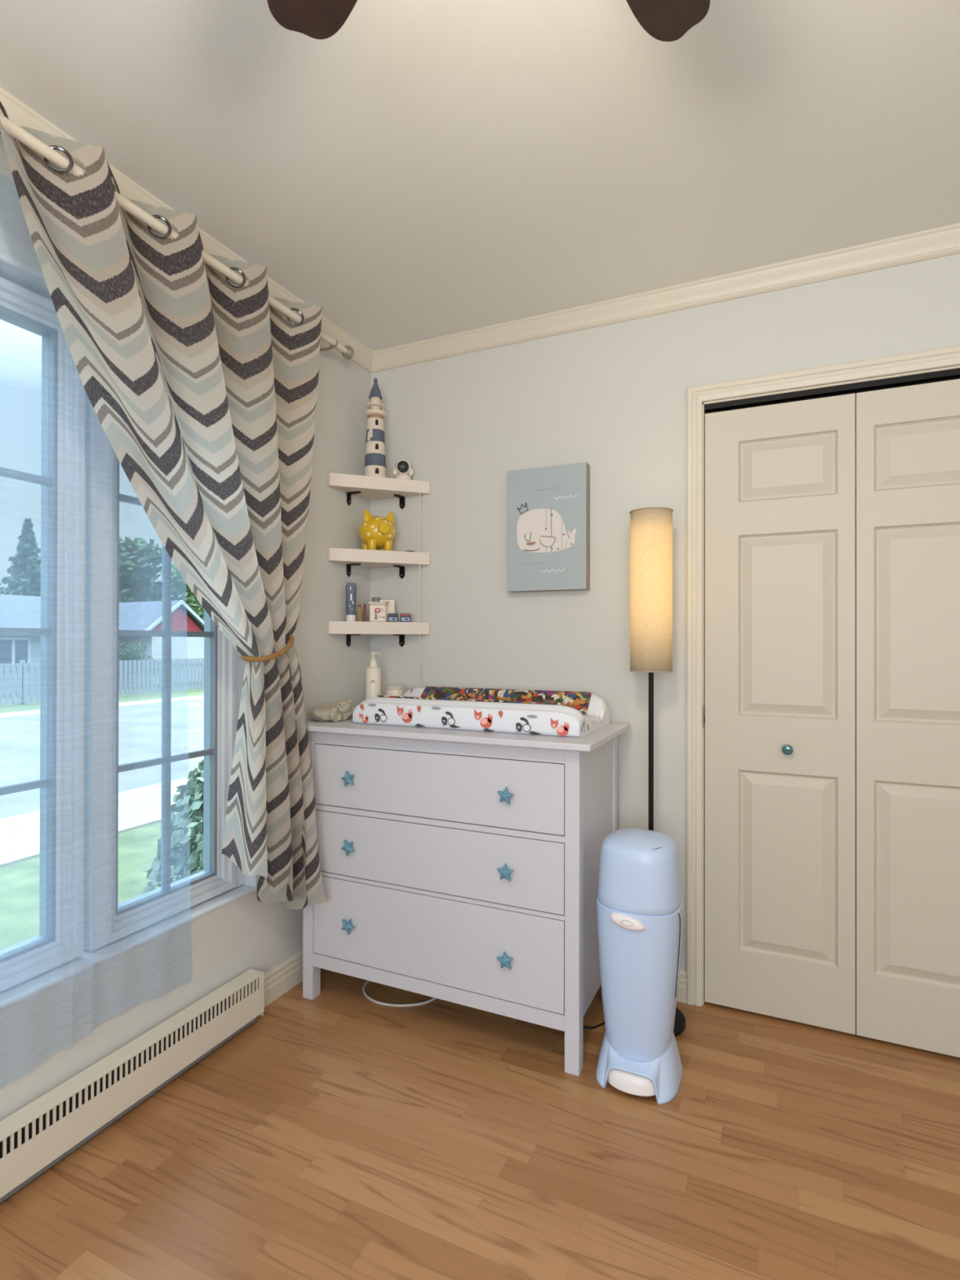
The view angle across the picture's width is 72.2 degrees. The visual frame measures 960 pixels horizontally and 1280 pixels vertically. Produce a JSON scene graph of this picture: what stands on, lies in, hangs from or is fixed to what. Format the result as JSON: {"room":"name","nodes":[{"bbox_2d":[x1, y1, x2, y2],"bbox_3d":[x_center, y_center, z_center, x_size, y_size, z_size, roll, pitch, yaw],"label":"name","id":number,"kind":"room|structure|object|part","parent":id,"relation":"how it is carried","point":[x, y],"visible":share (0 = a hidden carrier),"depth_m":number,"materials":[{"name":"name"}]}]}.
{"room":"children's room","nodes":[
{"label":"children's room","id":0,"kind":"room"},
{"bbox_2d":[0,133,371,1121],"bbox_3d":[-1.278,0.007,1.342,0.200,2.482,4.600,0,0,25],"label":"wall","id":1,"kind":"structure","parent":0,"point":[49,1037],"depth_m":2.09,"materials":[{"name":"grey paint"}]},
{"bbox_2d":[0,276,85,991],"bbox_3d":[-1.185,-0.013,1.537,0.105,1.678,0.473,0,0,25],"label":"window","id":2,"kind":"structure","parent":1,"relation":"in","point":[60,940],"depth_m":1.70,"materials":[{"name":"white plastic"}]},
{"bbox_3d":[-1.184,-0.013,1.537,0.003,1.550,0.345,0,0,25],"label":"pane","id":3,"kind":"part","parent":2,"relation":"part of","materials":[{"name":"clear glass"}]},
{"bbox_2d":[0,253,256,886],"bbox_3d":[-1.281,-0.020,1.282,0.155,1.725,2.168,0,0,25],"label":"trim","id":4,"kind":"structure","parent":1,"relation":"attached to","point":[11,270],"depth_m":1.58,"materials":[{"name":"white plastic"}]},
{"bbox_2d":[0,884,257,1010],"bbox_3d":[-1.280,0.837,1.278,0.159,0.012,2.168,0,0,25],"label":"window sill","id":5,"kind":"structure","parent":1,"relation":"attached to","point":[11,996],"depth_m":1.77,"materials":[{"name":"white plastic"}]},
{"bbox_2d":[0,968,264,1203],"bbox_3d":[-1.255,1.160,1.043,0.061,0.150,2.485,0,0,25],"label":"baseboard heater","id":6,"kind":"object","parent":1,"relation":"attached to","point":[37,1136],"visible":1,"depth_m":1.69,"materials":[{"name":"beige metal"}]},
{"bbox_2d":[83,392,245,951],"bbox_3d":[-1.298,-0.022,1.295,0.102,1.700,2.153,0,0,25],"label":"trim","id":7,"kind":"structure","parent":1,"relation":"attached to","point":[95,433],"depth_m":1.76,"materials":[{"name":"white plastic"}]},
{"bbox_2d":[102,432,236,945],"bbox_3d":[-0.962,-0.011,2.018,0.105,1.678,0.473,0,0,25],"label":"window","id":8,"kind":"structure","parent":1,"relation":"in","point":[218,876],"depth_m":2.01,"materials":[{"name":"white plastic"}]},
{"bbox_2d":[0,113,354,359],"bbox_3d":[-1.096,-1.105,1.362,0.114,0.074,2.680,0,0,25],"label":"curtain rod","id":9,"kind":"object","parent":1,"relation":"attached to","point":[11,128],"visible":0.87,"depth_m":1.73,"materials":[{"name":"beige paint"}]},
{"bbox_2d":[0,101,325,909],"bbox_3d":[-0.796,-0.131,1.823,0.206,2.078,1.074,0,0,25],"label":"curtain","id":10,"kind":"object","parent":9,"relation":"hanging from","point":[203,393],"visible":0.98,"depth_m":1.94,"materials":[{"name":"fabric"}]},
{"bbox_2d":[239,634,294,662],"bbox_3d":[-0.680,0.019,2.151,0.132,0.099,0.268,0,0,6],"label":"tieback","id":11,"kind":"object","parent":10,"relation":"attached to","point":[251,659],"visible":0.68,"depth_m":2.06,"materials":[{"name":"brown fabric"}]},
{"bbox_2d":[0,86,373,373],"bbox_3d":[-1.274,-1.199,1.070,0.036,0.073,3.900,0,0,25],"label":"trim","id":12,"kind":"structure","parent":1,"relation":"attached to","point":[18,113],"depth_m":1.85,"materials":[{"name":"beige paint"}]},
{"bbox_2d":[264,949,302,1007],"bbox_3d":[-1.287,1.195,1.066,0.015,0.104,3.900,0,0,25],"label":"baseboard","id":13,"kind":"structure","parent":1,"relation":"attached to","point":[286,975],"depth_m":2.33,"materials":[{"name":"beige paint"}]},
{"bbox_2d":[0,0,959,351],"bbox_3d":[0.336,-1.294,0.602,3.750,0.120,4.600,0,0,25],"label":"ceiling","id":14,"kind":"structure","parent":0,"point":[416,171],"depth_m":1.59,"materials":[{"name":"white paint"}]},
{"bbox_2d":[266,0,710,41],"bbox_3d":[0.054,-1.096,0.676,1.084,0.277,1.085,0,0,25],"label":"ceiling fan","id":15,"kind":"object","parent":14,"relation":"hanging from","point":[664,20],"visible":1,"depth_m":1.09,"materials":[{"name":"brown wood"}]},
{"bbox_3d":[-0.194,-1.040,0.950,0.123,0.025,0.435,0,0,-36],"label":"blade","id":16,"kind":"part","parent":15,"relation":"part of","materials":[{"name":"brown wood"}]},
{"bbox_3d":[0.226,-1.039,0.954,0.123,0.025,0.435,0,0,36],"label":"blade","id":17,"kind":"part","parent":15,"relation":"part of","materials":[{"name":"brown wood"}]},
{"bbox_2d":[0,968,959,1279],"bbox_3d":[0.331,1.278,0.592,3.750,0.060,4.600,0,0,25],"label":"floor","id":18,"kind":"structure","parent":0,"point":[340,1134],"depth_m":1.57,"materials":[{"name":"brown wood"}]},
{"bbox_2d":[362,980,435,1006],"bbox_3d":[-0.234,1.242,2.452,0.307,0.025,0.441,0,0,25],"label":"cable","id":19,"kind":"object","parent":18,"relation":"on","point":[366,996],"visible":0.59,"depth_m":2.26,"materials":[{"name":"white plastic"}]},
{"bbox_2d":[302,717,630,1075],"bbox_3d":[-0.075,0.773,2.302,1.084,0.960,0.532,0,0,25],"label":"dresser","id":20,"kind":"object","parent":18,"relation":"on","point":[461,867],"visible":0.94,"depth_m":2.06,"materials":[{"name":"grey paint"}]},
{"bbox_3d":[-0.592,0.783,2.320,0.044,0.940,0.044,0,0,25],"label":"leg","id":21,"kind":"part","parent":20,"relation":"part of","materials":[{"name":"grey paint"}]},
{"bbox_2d":[308,697,355,721],"bbox_3d":[-0.539,0.252,2.421,0.155,0.080,0.210,0,0,38],"label":"stuffed animal","id":22,"kind":"object","parent":20,"relation":"on","point":[342,710],"visible":0.98,"depth_m":2.37,"materials":[{"name":"grey fabric"}]},
{"bbox_3d":[-0.445,0.699,2.212,0.053,0.052,0.026,0,0,25],"label":"knob","id":23,"kind":"part","parent":20,"relation":"part of","materials":[{"name":"blue"}]},
{"bbox_3d":[-0.446,0.467,2.214,0.052,0.053,0.026,0,0,25],"label":"knob","id":24,"kind":"part","parent":20,"relation":"part of","materials":[{"name":"blue"}]},
{"bbox_3d":[-0.443,0.962,2.210,0.052,0.053,0.026,0,0,25],"label":"knob","id":25,"kind":"part","parent":20,"relation":"part of","materials":[{"name":"blue ceramic"}]},
{"bbox_2d":[365,651,381,699],"bbox_3d":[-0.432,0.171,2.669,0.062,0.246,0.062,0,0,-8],"label":"pump bottle","id":26,"kind":"object","parent":20,"relation":"on","point":[373,673],"visible":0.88,"depth_m":2.64,"materials":[{"name":"beige plastic"}]},
{"bbox_2d":[386,685,403,696],"bbox_3d":[-0.341,0.239,2.638,0.067,0.109,0.067,0,0,25],"label":"jar","id":27,"kind":"object","parent":20,"relation":"on","point":[394,691],"visible":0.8,"depth_m":2.61,"materials":[{"name":"beige plastic"}]},
{"bbox_3d":[-0.341,0.192,2.638,0.067,0.014,0.067,0,0,25],"label":"lid","id":28,"kind":"part","parent":27,"relation":"part of","materials":[{"name":"beige plastic"}]},
{"bbox_3d":[-0.164,1.112,2.108,0.911,0.045,0.020,0,0,25],"label":"rail","id":29,"kind":"part","parent":20,"relation":"part of","materials":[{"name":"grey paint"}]},
{"bbox_3d":[-0.163,0.336,2.111,0.911,0.046,0.020,0,0,25],"label":"rail","id":30,"kind":"part","parent":20,"relation":"part of","materials":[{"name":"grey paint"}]},
{"bbox_3d":[-0.164,0.952,2.109,0.906,0.270,0.021,0,0,25],"label":"drawer","id":31,"kind":"part","parent":20,"relation":"part of","materials":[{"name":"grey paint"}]},
{"bbox_3d":[-0.163,0.465,2.111,0.906,0.206,0.021,0,0,25],"label":"drawer","id":32,"kind":"part","parent":20,"relation":"part of","materials":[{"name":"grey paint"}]},
{"bbox_3d":[-0.163,0.580,2.110,0.911,0.018,0.020,0,0,25],"label":"rail","id":33,"kind":"part","parent":20,"relation":"part of","materials":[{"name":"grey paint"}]},
{"bbox_3d":[-0.163,0.696,2.110,0.906,0.207,0.021,0,0,25],"label":"drawer","id":34,"kind":"part","parent":20,"relation":"part of","materials":[{"name":"grey paint"}]},
{"bbox_3d":[-0.164,0.808,2.109,0.911,0.012,0.020,0,0,25],"label":"rail","id":35,"kind":"part","parent":20,"relation":"part of","materials":[{"name":"grey paint"}]},
{"bbox_2d":[352,686,609,737],"bbox_3d":[0.004,0.238,2.308,0.819,0.110,0.393,0,0,25],"label":"changing pad","id":36,"kind":"object","parent":20,"relation":"on","point":[555,720],"visible":0.91,"depth_m":2.13,"materials":[{"name":"white fabric"}]},
{"bbox_2d":[377,686,591,713],"bbox_3d":[0.018,0.214,2.308,0.716,0.068,0.288,0,0,25],"label":"mat","id":37,"kind":"object","parent":36,"relation":"on","point":[579,700],"visible":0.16,"depth_m":2.37,"materials":[{"name":"fabric"}]},
{"bbox_3d":[0.074,0.960,1.971,0.053,0.052,0.026,0,0,25],"label":"knob","id":38,"kind":"part","parent":20,"relation":"part of","materials":[{"name":"blue ceramic"}]},
{"bbox_3d":[0.076,0.695,1.971,0.053,0.051,0.026,0,0,25],"label":"knob","id":39,"kind":"part","parent":20,"relation":"part of","materials":[{"name":"blue"}]},
{"bbox_3d":[0.077,0.466,1.972,0.053,0.052,0.026,0,0,25],"label":"knob","id":40,"kind":"part","parent":20,"relation":"part of","materials":[{"name":"blue"}]},
{"bbox_3d":[0.274,0.783,1.919,0.044,0.940,0.044,0,0,25],"label":"leg","id":41,"kind":"part","parent":20,"relation":"part of","materials":[{"name":"grey paint"}]},
{"bbox_3d":[0.373,0.716,2.112,0.014,0.805,0.389,0,0,25],"label":"panel","id":42,"kind":"part","parent":20,"relation":"part of","materials":[{"name":"grey paint"}]},
{"bbox_3d":[0.456,0.784,2.312,0.044,0.940,0.044,0,0,25],"label":"leg","id":43,"kind":"part","parent":20,"relation":"part of","materials":[{"name":"grey paint"}]},
{"bbox_2d":[582,1022,604,1029],"bbox_3d":[0.228,1.242,2.296,0.184,0.023,0.486,0,0,-42],"label":"lamp cord","id":44,"kind":"object","parent":18,"relation":"on","point":[603,1023],"visible":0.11,"depth_m":2.12,"materials":[{"name":"black plastic"}]},
{"bbox_2d":[595,828,682,1103],"bbox_3d":[0.463,0.907,1.912,0.243,0.696,0.269,0,0,25],"label":"pail","id":45,"kind":"object","parent":18,"relation":"on","point":[639,900],"visible":1,"depth_m":1.82,"materials":[{"name":"blue plastic"}]},
{"bbox_3d":[0.404,0.776,1.811,0.098,0.038,0.018,0,0,28],"label":"handle","id":46,"kind":"part","parent":45,"relation":"part of","materials":[{"name":"white plastic"}]},
{"bbox_3d":[0.464,0.656,1.916,0.231,0.194,0.229,0,0,25],"label":"lid","id":47,"kind":"part","parent":45,"relation":"part of","materials":[{"name":"blue plastic"}]},
{"bbox_2d":[629,506,685,1036],"bbox_3d":[0.566,0.413,2.177,0.220,1.680,0.220,0,0,25],"label":"floor lamp","id":48,"kind":"object","parent":18,"relation":"on","point":[651,527],"visible":0.82,"depth_m":2.12,"materials":[{"name":"black metal"}]},
{"bbox_3d":[0.567,-0.161,2.179,0.135,0.530,0.135,0,0,25],"label":"lamp shade","id":49,"kind":"part","parent":48,"relation":"part of","materials":[{"name":"fabric"}]},
{"bbox_2d":[370,253,959,971],"bbox_3d":[1.218,0.015,2.391,3.450,2.482,0.600,0,0,25],"label":"wall","id":50,"kind":"structure","parent":0,"point":[611,398],"depth_m":2.42,"materials":[{"name":"grey paint"}]},
{"bbox_2d":[327,621,430,647],"bbox_3d":[-0.401,-0.022,2.645,0.297,0.102,0.297,0,0,25],"label":"corner shelf","id":51,"kind":"object","parent":50,"relation":"attached to","point":[348,628],"visible":1,"depth_m":2.64,"materials":[{"name":"beige wood"}]},
{"bbox_2d":[345,582,356,621],"bbox_3d":[-0.519,-0.152,2.649,0.039,0.158,0.039,0,0,25],"label":"tube","id":52,"kind":"object","parent":51,"relation":"on","point":[351,588],"visible":0.89,"depth_m":2.64,"materials":[{"name":"blue plastic"}]},
{"bbox_2d":[357,604,361,621],"bbox_3d":[-0.487,-0.108,2.665,0.018,0.070,0.022,0,0,-10],"label":"bottle","id":53,"kind":"object","parent":51,"relation":"on","point":[359,607],"visible":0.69,"depth_m":2.65,"materials":[{"name":"brown plastic"}]},
{"bbox_2d":[363,603,365,621],"bbox_3d":[-0.469,-0.110,2.676,0.011,0.074,0.030,0,0,-10],"label":"box","id":54,"kind":"object","parent":51,"relation":"on","point":[364,604],"visible":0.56,"depth_m":2.66,"materials":[{"name":"red cardboard"}]},
{"bbox_2d":[372,597,380,602],"bbox_3d":[-0.432,-0.125,2.742,0.044,0.104,0.044,0,0,25],"label":"lidded jar","id":55,"kind":"object","parent":51,"relation":"on","point":[374,599],"visible":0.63,"depth_m":2.73,"materials":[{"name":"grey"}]},
{"bbox_3d":[-0.432,-0.169,2.742,0.036,0.016,0.036,0,0,25],"label":"lid","id":56,"kind":"part","parent":55,"relation":"part of","materials":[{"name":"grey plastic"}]},
{"bbox_2d":[368,601,386,622],"bbox_3d":[-0.417,-0.113,2.683,0.069,0.080,0.063,0,0,-9],"label":"tub","id":57,"kind":"object","parent":51,"relation":"on","point":[377,611],"visible":0.97,"depth_m":2.65,"materials":[{"name":"beige plastic"}]},
{"bbox_3d":[-0.417,-0.148,2.683,0.069,0.010,0.063,0,0,-9],"label":"lid","id":58,"kind":"part","parent":57,"relation":"part of","materials":[{"name":"beige plastic"}]},
{"bbox_2d":[379,600,394,622],"bbox_3d":[-0.384,-0.119,2.725,0.060,0.092,0.023,0,0,-8],"label":"packet","id":59,"kind":"object","parent":51,"relation":"on","point":[389,605],"visible":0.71,"depth_m":2.72,"materials":[{"name":"beige cardboard"}]},
{"bbox_2d":[387,613,398,622],"bbox_3d":[-0.358,-0.091,2.704,0.042,0.036,0.036,0,0,-8],"label":"pot","id":60,"kind":"object","parent":51,"relation":"on","point":[392,617],"visible":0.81,"depth_m":2.69,"materials":[{"name":"blue"}]},
{"bbox_3d":[-0.358,-0.103,2.704,0.042,0.012,0.036,0,0,-8],"label":"lid","id":61,"kind":"part","parent":60,"relation":"part of","materials":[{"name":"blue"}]},
{"bbox_2d":[400,613,410,622],"bbox_3d":[-0.307,-0.091,2.714,0.044,0.036,0.036,0,0,-6],"label":"box","id":62,"kind":"object","parent":51,"relation":"on","point":[403,617],"visible":0.84,"depth_m":2.70,"materials":[{"name":"blue"}]},
{"bbox_3d":[-0.307,-0.103,2.714,0.044,0.012,0.036,0,0,-6],"label":"lid","id":63,"kind":"part","parent":62,"relation":"part of","materials":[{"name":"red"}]},
{"bbox_2d":[328,472,430,509],"bbox_3d":[-0.400,-0.602,2.647,0.297,0.102,0.297,0,0,25],"label":"corner shelf","id":64,"kind":"object","parent":50,"relation":"attached to","point":[371,488],"visible":1,"depth_m":2.66,"materials":[{"name":"beige wood"}]},
{"bbox_2d":[364,377,386,477],"bbox_3d":[-0.430,-0.865,2.708,0.091,0.425,0.091,0,0,25],"label":"lighthouse","id":65,"kind":"object","parent":64,"relation":"on","point":[375,457],"visible":0.98,"depth_m":2.68,"materials":[{"name":"white paint"}]},
{"bbox_2d":[392,458,413,479],"bbox_3d":[-0.317,-0.700,2.719,0.074,0.094,0.073,0,0,43],"label":"camera","id":66,"kind":"object","parent":64,"relation":"on","point":[402,468],"visible":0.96,"depth_m":2.70,"materials":[{"name":"beige plastic"}]},
{"bbox_2d":[417,480,422,682],"bbox_3d":[-0.266,-0.242,2.711,0.053,0.833,0.030,0,0,3],"label":"cable","id":67,"kind":"object","parent":64,"relation":"hanging from","point":[417,480],"visible":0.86,"depth_m":2.70,"materials":[{"name":"beige plastic"}]},
{"bbox_2d":[328,547,430,578],"bbox_3d":[-0.400,-0.309,2.646,0.297,0.102,0.297,0,0,25],"label":"corner shelf","id":68,"kind":"object","parent":50,"relation":"attached to","point":[369,558],"visible":1,"depth_m":2.65,"materials":[{"name":"beige wood"}]},
{"bbox_2d":[358,509,395,551],"bbox_3d":[-0.418,-0.444,2.696,0.156,0.168,0.150,0,0,25],"label":"piggy bank","id":69,"kind":"object","parent":68,"relation":"on","point":[379,532],"visible":0.94,"depth_m":2.65,"materials":[{"name":"yellow ceramic"}]},
{"bbox_2d":[507,462,590,592],"bbox_3d":[0.256,-0.416,2.478,0.309,0.461,0.053,0,0,25],"label":"canvas","id":70,"kind":"object","parent":50,"relation":"attached to","point":[548,508],"visible":1,"depth_m":2.45,"materials":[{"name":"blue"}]},
{"bbox_2d":[371,222,959,373],"bbox_3d":[1.087,-1.191,2.107,3.450,0.073,0.036,0,0,25],"label":"trim","id":71,"kind":"structure","parent":50,"relation":"attached to","point":[944,241],"depth_m":2.27,"materials":[{"name":"beige paint"}]},
{"bbox_2d":[676,969,686,1003],"bbox_3d":[0.118,1.203,2.556,1.315,0.104,0.015,0,0,25],"label":"baseboard","id":72,"kind":"structure","parent":50,"relation":"attached to","point":[682,988],"depth_m":2.28,"materials":[{"name":"beige paint"}]},
{"bbox_2d":[703,393,855,1034],"bbox_3d":[0.976,0.231,2.170,0.455,2.022,0.068,0,0,25],"label":"door","id":73,"kind":"structure","parent":50,"relation":"in","point":[780,705],"depth_m":2.17,"materials":[{"name":"beige paint"}]},
{"bbox_2d":[686,344,959,1006],"bbox_3d":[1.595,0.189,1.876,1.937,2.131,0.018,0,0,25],"label":"trim","id":74,"kind":"structure","parent":50,"relation":"attached to","point":[949,356],"depth_m":2.26,"materials":[{"name":"beige paint"}]},
{"bbox_2d":[704,368,959,412],"bbox_3d":[1.608,-0.804,1.905,1.822,0.018,0.026,0,0,25],"label":"door track","id":75,"kind":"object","parent":50,"relation":"attached to","point":[953,373],"depth_m":2.11,"materials":[{"name":"black metal"}]},
{"bbox_2d":[855,378,959,1057],"bbox_3d":[1.398,0.232,1.995,0.452,2.022,0.033,0,0,25],"label":"door","id":76,"kind":"structure","parent":50,"relation":"in","point":[908,437],"depth_m":2.02,"materials":[{"name":"beige paint"}]},
{"label":"outside","id":77,"kind":"structure","parent":0,"visible":0},
{"bbox_2d":[0,698,204,818],"bbox_3d":[-3.528,1.933,20.774,11.800,0.062,150.000,0,0,25],"label":"road","id":78,"kind":"structure","parent":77,"point":[140,726],"depth_m":11.52,"materials":[{"name":"grey asphalt"}]},
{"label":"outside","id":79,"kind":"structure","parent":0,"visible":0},
{"bbox_2d":[0,694,204,718],"bbox_3d":[-8.656,1.929,23.146,1.100,0.070,150.000,0,0,25],"label":"verge","id":80,"kind":"structure","parent":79,"point":[2,715],"depth_m":19.38,"materials":[{"name":"beige concrete"}]},
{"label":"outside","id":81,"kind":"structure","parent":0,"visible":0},
{"bbox_2d":[0,777,188,866],"bbox_3d":[1.328,1.929,18.528,1.500,0.070,150.000,0,0,25],"label":"sidewalk","id":82,"kind":"structure","parent":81,"point":[20,834],"depth_m":6.68,"materials":[{"name":"beige concrete"}]},
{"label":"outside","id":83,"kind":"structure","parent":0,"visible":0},
{"bbox_2d":[0,683,204,950],"bbox_3d":[-42.430,2.022,55.295,119.800,0.100,180.000,0,0,25],"label":"ground","id":84,"kind":"structure","parent":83,"point":[137,847],"depth_m":5.21,"materials":[{"name":"green plant"}]},
{"bbox_2d":[0,517,40,596],"bbox_3d":[-27.414,-2.735,39.976,4.975,9.367,5.024,0,0,-19],"label":"pine tree","id":85,"kind":"object","parent":84,"relation":"on","point":[25,571],"visible":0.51,"depth_m":39.48,"materials":[{"name":"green plant"}]},
{"bbox_2d":[0,594,124,691],"bbox_3d":[-22.038,-0.012,22.321,7.700,3.800,16.450,0,0,25],"label":"bungalow","id":86,"kind":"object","parent":84,"relation":"on","point":[15,611],"visible":0.32,"depth_m":25.16,"materials":[{"name":"grey"}]},
{"bbox_3d":[-17.372,0.429,24.513,0.030,0.850,1.010,0,0,25],"label":"pane","id":87,"kind":"part","parent":86,"relation":"part of","materials":[{"name":"blue"}]},
{"bbox_2d":[0,657,204,704],"bbox_3d":[-10.245,1.272,26.088,0.145,1.300,30.100,0,0,25],"label":"picket fence","id":88,"kind":"object","parent":84,"relation":"on","point":[22,670],"visible":0.2,"depth_m":22.39,"materials":[{"name":"grey wood"}]},
{"bbox_3d":[-13.414,1.242,19.290,0.100,1.300,0.100,0,0,25],"label":"post","id":89,"kind":"part","parent":88,"relation":"part of","materials":[{"name":"grey wood"}]},
{"bbox_2d":[118,640,154,685],"bbox_3d":[-14.162,0.976,26.681,2.226,1.894,2.311,0,0,2],"label":"leafy tree","id":90,"kind":"object","parent":84,"relation":"on","point":[126,652],"visible":0.41,"depth_m":26.16,"materials":[{"name":"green plant"}]},
{"bbox_2d":[119,536,184,602],"bbox_3d":[-24.533,-2.726,47.171,8.071,9.412,7.651,0,0,25],"label":"leafy tree","id":91,"kind":"object","parent":84,"relation":"on","point":[134,585],"visible":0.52,"depth_m":44.84,"materials":[{"name":"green plant"}]},
{"bbox_2d":[118,600,204,684],"bbox_3d":[-15.706,0.059,30.712,5.050,3.740,3.900,0,0,25],"label":"house","id":92,"kind":"structure","parent":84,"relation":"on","point":[133,615],"depth_m":29.67,"materials":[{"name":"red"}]},
{"bbox_2d":[119,562,204,621],"bbox_3d":[-23.292,-2.089,52.064,8.643,8.176,9.502,0,0,25],"label":"leafy tree","id":93,"kind":"object","parent":84,"relation":"on","point":[176,586],"visible":0.16,"depth_m":49.66,"materials":[{"name":"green plant"}]},
{"bbox_2d":[142,760,204,893],"bbox_3d":[-1.253,1.196,3.529,1.040,1.369,1.041,0,0,25],"label":"shrub","id":94,"kind":"object","parent":84,"relation":"on","point":[188,815],"visible":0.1,"depth_m":3.30,"materials":[{"name":"green plant"}]}
]}

